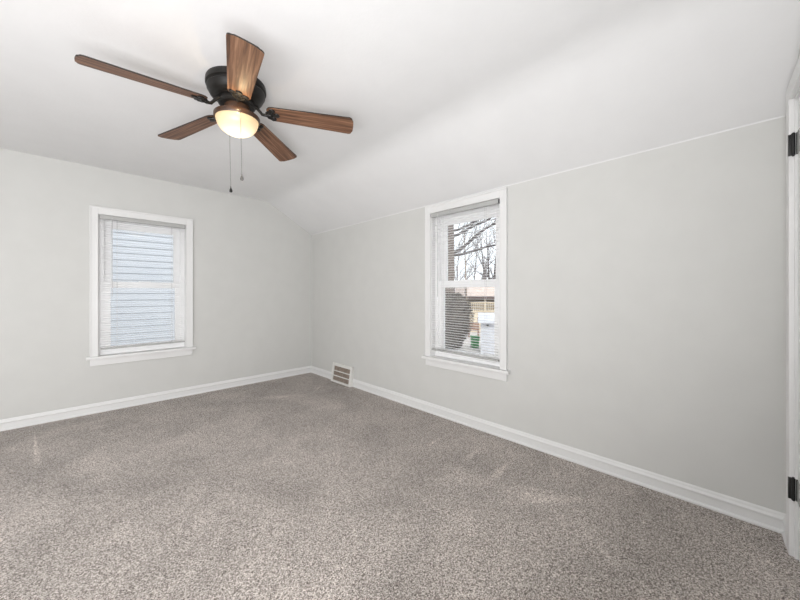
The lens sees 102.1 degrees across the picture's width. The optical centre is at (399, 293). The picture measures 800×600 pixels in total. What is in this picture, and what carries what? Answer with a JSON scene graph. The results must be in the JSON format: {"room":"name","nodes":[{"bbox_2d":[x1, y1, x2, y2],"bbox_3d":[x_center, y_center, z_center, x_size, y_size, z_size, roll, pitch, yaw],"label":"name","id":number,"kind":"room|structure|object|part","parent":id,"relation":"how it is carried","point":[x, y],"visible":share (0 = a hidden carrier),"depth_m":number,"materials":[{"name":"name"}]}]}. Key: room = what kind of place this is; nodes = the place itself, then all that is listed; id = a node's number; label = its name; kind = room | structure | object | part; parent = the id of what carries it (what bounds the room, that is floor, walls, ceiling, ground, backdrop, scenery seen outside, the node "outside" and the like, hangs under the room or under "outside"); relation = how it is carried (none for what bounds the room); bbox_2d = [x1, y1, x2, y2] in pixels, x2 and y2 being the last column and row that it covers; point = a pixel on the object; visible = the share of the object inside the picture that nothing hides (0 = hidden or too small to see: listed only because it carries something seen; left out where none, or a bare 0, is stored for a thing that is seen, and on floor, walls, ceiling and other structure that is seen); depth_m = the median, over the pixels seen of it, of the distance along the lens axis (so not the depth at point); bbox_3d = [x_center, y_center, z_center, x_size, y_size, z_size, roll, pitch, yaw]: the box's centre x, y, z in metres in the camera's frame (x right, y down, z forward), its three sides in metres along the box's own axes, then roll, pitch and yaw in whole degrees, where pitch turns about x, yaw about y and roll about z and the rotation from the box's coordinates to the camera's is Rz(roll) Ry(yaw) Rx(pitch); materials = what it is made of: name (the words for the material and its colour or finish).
{"room":"empty bedroom","nodes":[
{"label":"empty bedroom","id":0,"kind":"room"},
{"bbox_2d":[0,148,310,419],"bbox_3d":[-2.920,-0.100,3.234,4.410,2.500,0.160,0,0,-45],"label":"wall","id":1,"kind":"structure","parent":0,"point":[252,262],"depth_m":3.22,"materials":[{"name":"paint"}]},
{"bbox_2d":[86,205,195,365],"bbox_3d":[-2.697,-0.071,3.417,0.896,1.533,0.203,0,0,-45],"label":"window","id":2,"kind":"structure","parent":1,"relation":"in","point":[97,357],"depth_m":3.30,"materials":[{"name":"white paint"}]},
{"bbox_3d":[-2.732,-0.080,3.452,0.714,1.367,0.095,0,0,-45],"label":"frame","id":3,"kind":"part","parent":2,"relation":"part of","materials":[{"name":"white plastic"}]},
{"bbox_3d":[-2.741,-0.390,3.461,0.640,0.669,0.028,0,0,-45],"label":"sash","id":4,"kind":"part","parent":2,"relation":"part of","materials":[{"name":"white plastic"}]},
{"bbox_3d":[-2.712,0.230,3.432,0.648,0.710,0.042,0,0,-45],"label":"sash","id":5,"kind":"part","parent":2,"relation":"part of","materials":[{"name":"white plastic"}]},
{"bbox_2d":[100,215,184,349],"bbox_3d":[-2.653,-0.105,3.372,0.700,1.309,0.043,0,0,-45],"label":"window blind","id":6,"kind":"object","parent":2,"relation":"attached to","point":[105,217],"visible":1,"depth_m":3.34,"materials":[{"name":"grey plastic"}]},
{"bbox_3d":[-2.816,-0.092,3.220,0.005,1.265,0.029,0,0,-45],"label":"ladder cord","id":7,"kind":"part","parent":6,"relation":"part of","materials":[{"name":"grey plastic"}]},
{"bbox_3d":[-2.658,0.539,3.377,0.692,0.015,0.025,0,0,-45],"label":"rail","id":8,"kind":"part","parent":6,"relation":"part of","materials":[{"name":"grey plastic"}]},
{"bbox_2d":[0,366,310,431],"bbox_3d":[-2.800,1.103,3.226,4.250,0.094,0.020,0,0,-45],"label":"baseboard","id":9,"kind":"structure","parent":1,"relation":"attached to","point":[61,414],"depth_m":3.31,"materials":[{"name":"white paint"}]},
{"bbox_2d":[0,0,799,234],"bbox_3d":[-1.114,-1.108,1.521,4.570,0.691,5.136,0,0,-45],"label":"ceiling","id":10,"kind":"structure","parent":0,"point":[445,100],"depth_m":1.77,"materials":[{"name":"paint"}]},
{"bbox_2d":[74,32,352,192],"bbox_3d":[-0.974,-0.918,1.855,1.255,0.606,1.295,-2,2,-45],"label":"ceiling fan","id":11,"kind":"object","parent":10,"relation":"hanging from","point":[236,87],"visible":1,"depth_m":1.80,"materials":[{"name":"brown wood"}]},
{"bbox_3d":[-1.232,-1.038,1.579,0.145,0.007,0.506,17,16,40],"label":"blade","id":12,"kind":"part","parent":11,"relation":"part of","materials":[{"name":"brown wood"}]},
{"bbox_3d":[-1.329,-1.053,2.059,0.506,0.006,0.145,-4,12,25],"label":"blade","id":13,"kind":"part","parent":11,"relation":"part of","materials":[{"name":"brown wood"}]},
{"bbox_3d":[-0.949,-0.967,1.889,0.227,0.094,0.227,-2,2,-45],"label":"lamp shade","id":14,"kind":"part","parent":11,"relation":"part of","materials":[{"name":"beige glass"}]},
{"bbox_3d":[-0.879,-0.837,1.786,0.007,0.363,0.022,-2,3,-45],"label":"pull chain","id":15,"kind":"part","parent":11,"relation":"part of","materials":[{"name":"silver metal"}]},
{"bbox_3d":[-0.744,-1.040,1.522,0.145,0.006,0.506,12,-1,-30],"label":"blade","id":16,"kind":"part","parent":11,"relation":"part of","materials":[{"name":"brown wood"}]},
{"bbox_3d":[-0.902,-1.063,2.301,0.145,0.006,0.506,-12,-3,6],"label":"blade","id":17,"kind":"part","parent":11,"relation":"part of","materials":[{"name":"brown wood"}]},
{"bbox_3d":[-0.540,-1.055,1.969,0.506,0.006,0.145,3,-11,-12],"label":"blade","id":18,"kind":"part","parent":11,"relation":"part of","materials":[{"name":"brown wood"}]},
{"bbox_2d":[0,373,799,599],"bbox_3d":[-1.114,1.210,1.521,4.570,0.120,5.136,0,0,-45],"label":"floor","id":19,"kind":"structure","parent":0,"point":[308,486],"depth_m":1.66,"materials":[{"name":"carpet"}]},
{"bbox_2d":[311,116,785,513],"bbox_3d":[0.454,0.100,3.072,0.160,2.100,5.136,0,0,-45],"label":"wall","id":20,"kind":"structure","parent":0,"point":[646,291],"depth_m":1.99,"materials":[{"name":"paint"}]},
{"bbox_2d":[331,362,353,386],"bbox_3d":[-0.743,1.031,4.128,0.060,0.238,0.430,0,0,-45],"label":"air vent","id":21,"kind":"object","parent":20,"relation":"in","point":[343,373],"visible":1,"depth_m":4.11,"materials":[{"name":"white metal"}]},
{"bbox_2d":[421,187,510,380],"bbox_3d":[0.594,-0.071,2.893,0.203,1.533,0.896,0,0,-45],"label":"window","id":22,"kind":"structure","parent":20,"relation":"in","point":[465,364],"depth_m":2.89,"materials":[{"name":"white paint"}]},
{"bbox_2d":[431,199,499,361],"bbox_3d":[0.551,-0.103,2.847,0.043,1.313,0.706,0,0,-45],"label":"window blind","id":23,"kind":"object","parent":22,"relation":"attached to","point":[495,202],"visible":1,"depth_m":2.82,"materials":[{"name":"grey plastic"}]},
{"bbox_3d":[0.397,-0.092,3.012,0.029,1.265,0.005,0,0,-45],"label":"ladder cord","id":24,"kind":"part","parent":23,"relation":"part of","materials":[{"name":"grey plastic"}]},
{"bbox_3d":[0.554,0.540,2.854,0.025,0.015,0.692,0,1,-45],"label":"rail","id":25,"kind":"part","parent":23,"relation":"part of","materials":[{"name":"grey plastic"}]},
{"bbox_3d":[0.713,-0.092,2.692,0.029,1.265,0.005,0,0,-45],"label":"ladder cord","id":26,"kind":"part","parent":23,"relation":"part of","materials":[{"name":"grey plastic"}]},
{"bbox_3d":[0.628,-0.080,2.928,0.095,1.367,0.714,0,0,-45],"label":"frame","id":27,"kind":"part","parent":22,"relation":"part of","materials":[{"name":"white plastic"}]},
{"bbox_3d":[0.609,0.230,2.908,0.042,0.710,0.648,0,0,-45],"label":"sash","id":28,"kind":"part","parent":22,"relation":"part of","materials":[{"name":"white plastic"}]},
{"bbox_3d":[0.638,-0.390,2.937,0.028,0.669,0.640,0,0,-45],"label":"sash","id":29,"kind":"part","parent":22,"relation":"part of","materials":[{"name":"white plastic"}]},
{"bbox_2d":[311,366,785,533],"bbox_3d":[0.271,1.103,3.129,0.020,0.094,4.476,0,0,-45],"label":"baseboard","id":30,"kind":"structure","parent":20,"relation":"attached to","point":[767,518],"depth_m":2.06,"materials":[{"name":"white paint"}]},
{"bbox_2d":[313,115,785,234],"bbox_3d":[0.277,-0.852,3.136,0.002,0.007,4.476,0,0,-45],"label":"trim","id":31,"kind":"structure","parent":20,"relation":"attached to","point":[783,115],"depth_m":2.08,"materials":[{"name":"paint"}]},
{"bbox_3d":[0.392,-0.100,-0.068,0.120,2.500,4.350,0,0,44],"label":"wall","id":32,"kind":"structure","parent":0,"visible":0},
{"bbox_2d":[782,515,785,545],"bbox_3d":[1.801,1.103,1.507,0.020,0.094,0.116,0,0,44],"label":"baseboard","id":33,"kind":"structure","parent":32,"relation":"attached to","point":[784,518],"depth_m":1.52,"materials":[{"name":"white paint"}]},
{"bbox_2d":[786,56,799,561],"bbox_3d":[1.481,0.115,1.110,0.154,2.070,0.900,0,0,44],"label":"door","id":34,"kind":"structure","parent":32,"relation":"in","point":[793,90],"depth_m":1.41,"materials":[{"name":"white paint"}]},
{"bbox_3d":[1.497,0.150,1.096,0.112,2.000,0.760,0,0,44],"label":"frame","id":35,"kind":"part","parent":34,"relation":"part of","materials":[{"name":"white paint"}]},
{"label":"outside","id":36,"kind":"structure","parent":0,"visible":0},
{"bbox_2d":[447,332,493,355],"bbox_3d":[-1.178,4.400,25.940,90.000,0.300,90.000,0,0,-45],"label":"ground","id":37,"kind":"structure","parent":36,"point":[472,333],"depth_m":25.87,"materials":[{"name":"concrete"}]},
{"bbox_2d":[111,229,173,345],"bbox_3d":[-5.345,-0.525,7.755,12.100,9.550,5.000,0,0,-45],"label":"house","id":38,"kind":"structure","parent":37,"relation":"on","point":[164,303],"depth_m":5.72,"materials":[{"name":"blue"}]},
{"bbox_2d":[445,292,474,349],"bbox_3d":[3.889,2.093,23.607,3.198,4.375,3.188,0,0,-45],"label":"evergreen shrub","id":39,"kind":"object","parent":37,"relation":"on","point":[459,301],"visible":0.68,"depth_m":22.70,"materials":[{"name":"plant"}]},
{"bbox_2d":[454,226,477,292],"bbox_3d":[13.233,-8.563,74.278,10.152,25.790,13.039,0,0,-45],"label":"bare tree","id":40,"kind":"object","parent":37,"relation":"on","point":[456,265],"visible":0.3,"depth_m":74.54,"materials":[{"name":"grey plant"}]},
{"bbox_2d":[445,218,495,292],"bbox_3d":[7.284,-4.058,28.750,8.360,16.717,4.360,0,0,-8],"label":"tree","id":41,"kind":"object","parent":37,"relation":"on","point":[447,290],"visible":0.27,"depth_m":27.89,"materials":[{"name":"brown plant"}]},
{"bbox_2d":[462,223,483,298],"bbox_3d":[6.607,-2.654,33.883,4.754,13.917,3.107,0,0,35],"label":"bare tree","id":42,"kind":"object","parent":37,"relation":"on","point":[465,291],"visible":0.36,"depth_m":33.67,"materials":[{"name":"beige plant"}]},
{"bbox_2d":[468,318,478,336],"bbox_3d":[5.728,3.305,31.060,3.740,1.890,0.160,0,0,0],"label":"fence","id":43,"kind":"object","parent":37,"relation":"on","point":[477,323],"visible":0.18,"depth_m":30.98,"materials":[{"name":"brown wood"}]},
{"bbox_2d":[455,287,493,331],"bbox_3d":[11.530,1.714,38.920,9.200,5.072,6.960,0,0,0],"label":"house","id":44,"kind":"structure","parent":37,"relation":"on","point":[489,291],"depth_m":36.32,"materials":[{"name":"beige"}]},
{"bbox_3d":[11.630,1.500,35.800,8.800,1.036,0.100,0,0,0],"label":"railing","id":45,"kind":"part","parent":44,"relation":"part of","materials":[{"name":"beige wood"}]},
{"bbox_2d":[470,335,479,347],"bbox_3d":[5.838,3.783,25.231,0.627,0.928,0.803,0,0,0],"label":"trash bin","id":46,"kind":"object","parent":37,"relation":"on","point":[475,336],"visible":0.76,"depth_m":24.90,"materials":[{"name":"green plastic"}]},
{"bbox_2d":[456,220,495,279],"bbox_3d":[15.693,-6.646,61.975,11.990,21.962,10.078,0,0,-8],"label":"bare tree","id":47,"kind":"object","parent":37,"relation":"on","point":[492,220],"visible":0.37,"depth_m":61.86,"materials":[{"name":"grey plant"}]},
{"bbox_2d":[467,217,495,278],"bbox_3d":[12.974,-4.130,47.686,7.454,16.908,8.804,0,0,-23],"label":"bare tree","id":48,"kind":"object","parent":37,"relation":"on","point":[488,254],"visible":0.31,"depth_m":46.80,"materials":[{"name":"grey plant"}]},
{"bbox_2d":[478,312,493,353],"bbox_3d":[7.001,2.811,23.030,2.780,2.879,1.830,0,0,15],"label":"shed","id":49,"kind":"object","parent":37,"relation":"on","point":[480,315],"visible":0.36,"depth_m":22.61,"materials":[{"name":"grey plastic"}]},
{"bbox_3d":[6.631,3.290,22.461,0.800,1.880,0.020,0,0,15],"label":"door","id":50,"kind":"part","parent":49,"relation":"part of","materials":[{"name":"white"}]}
]}

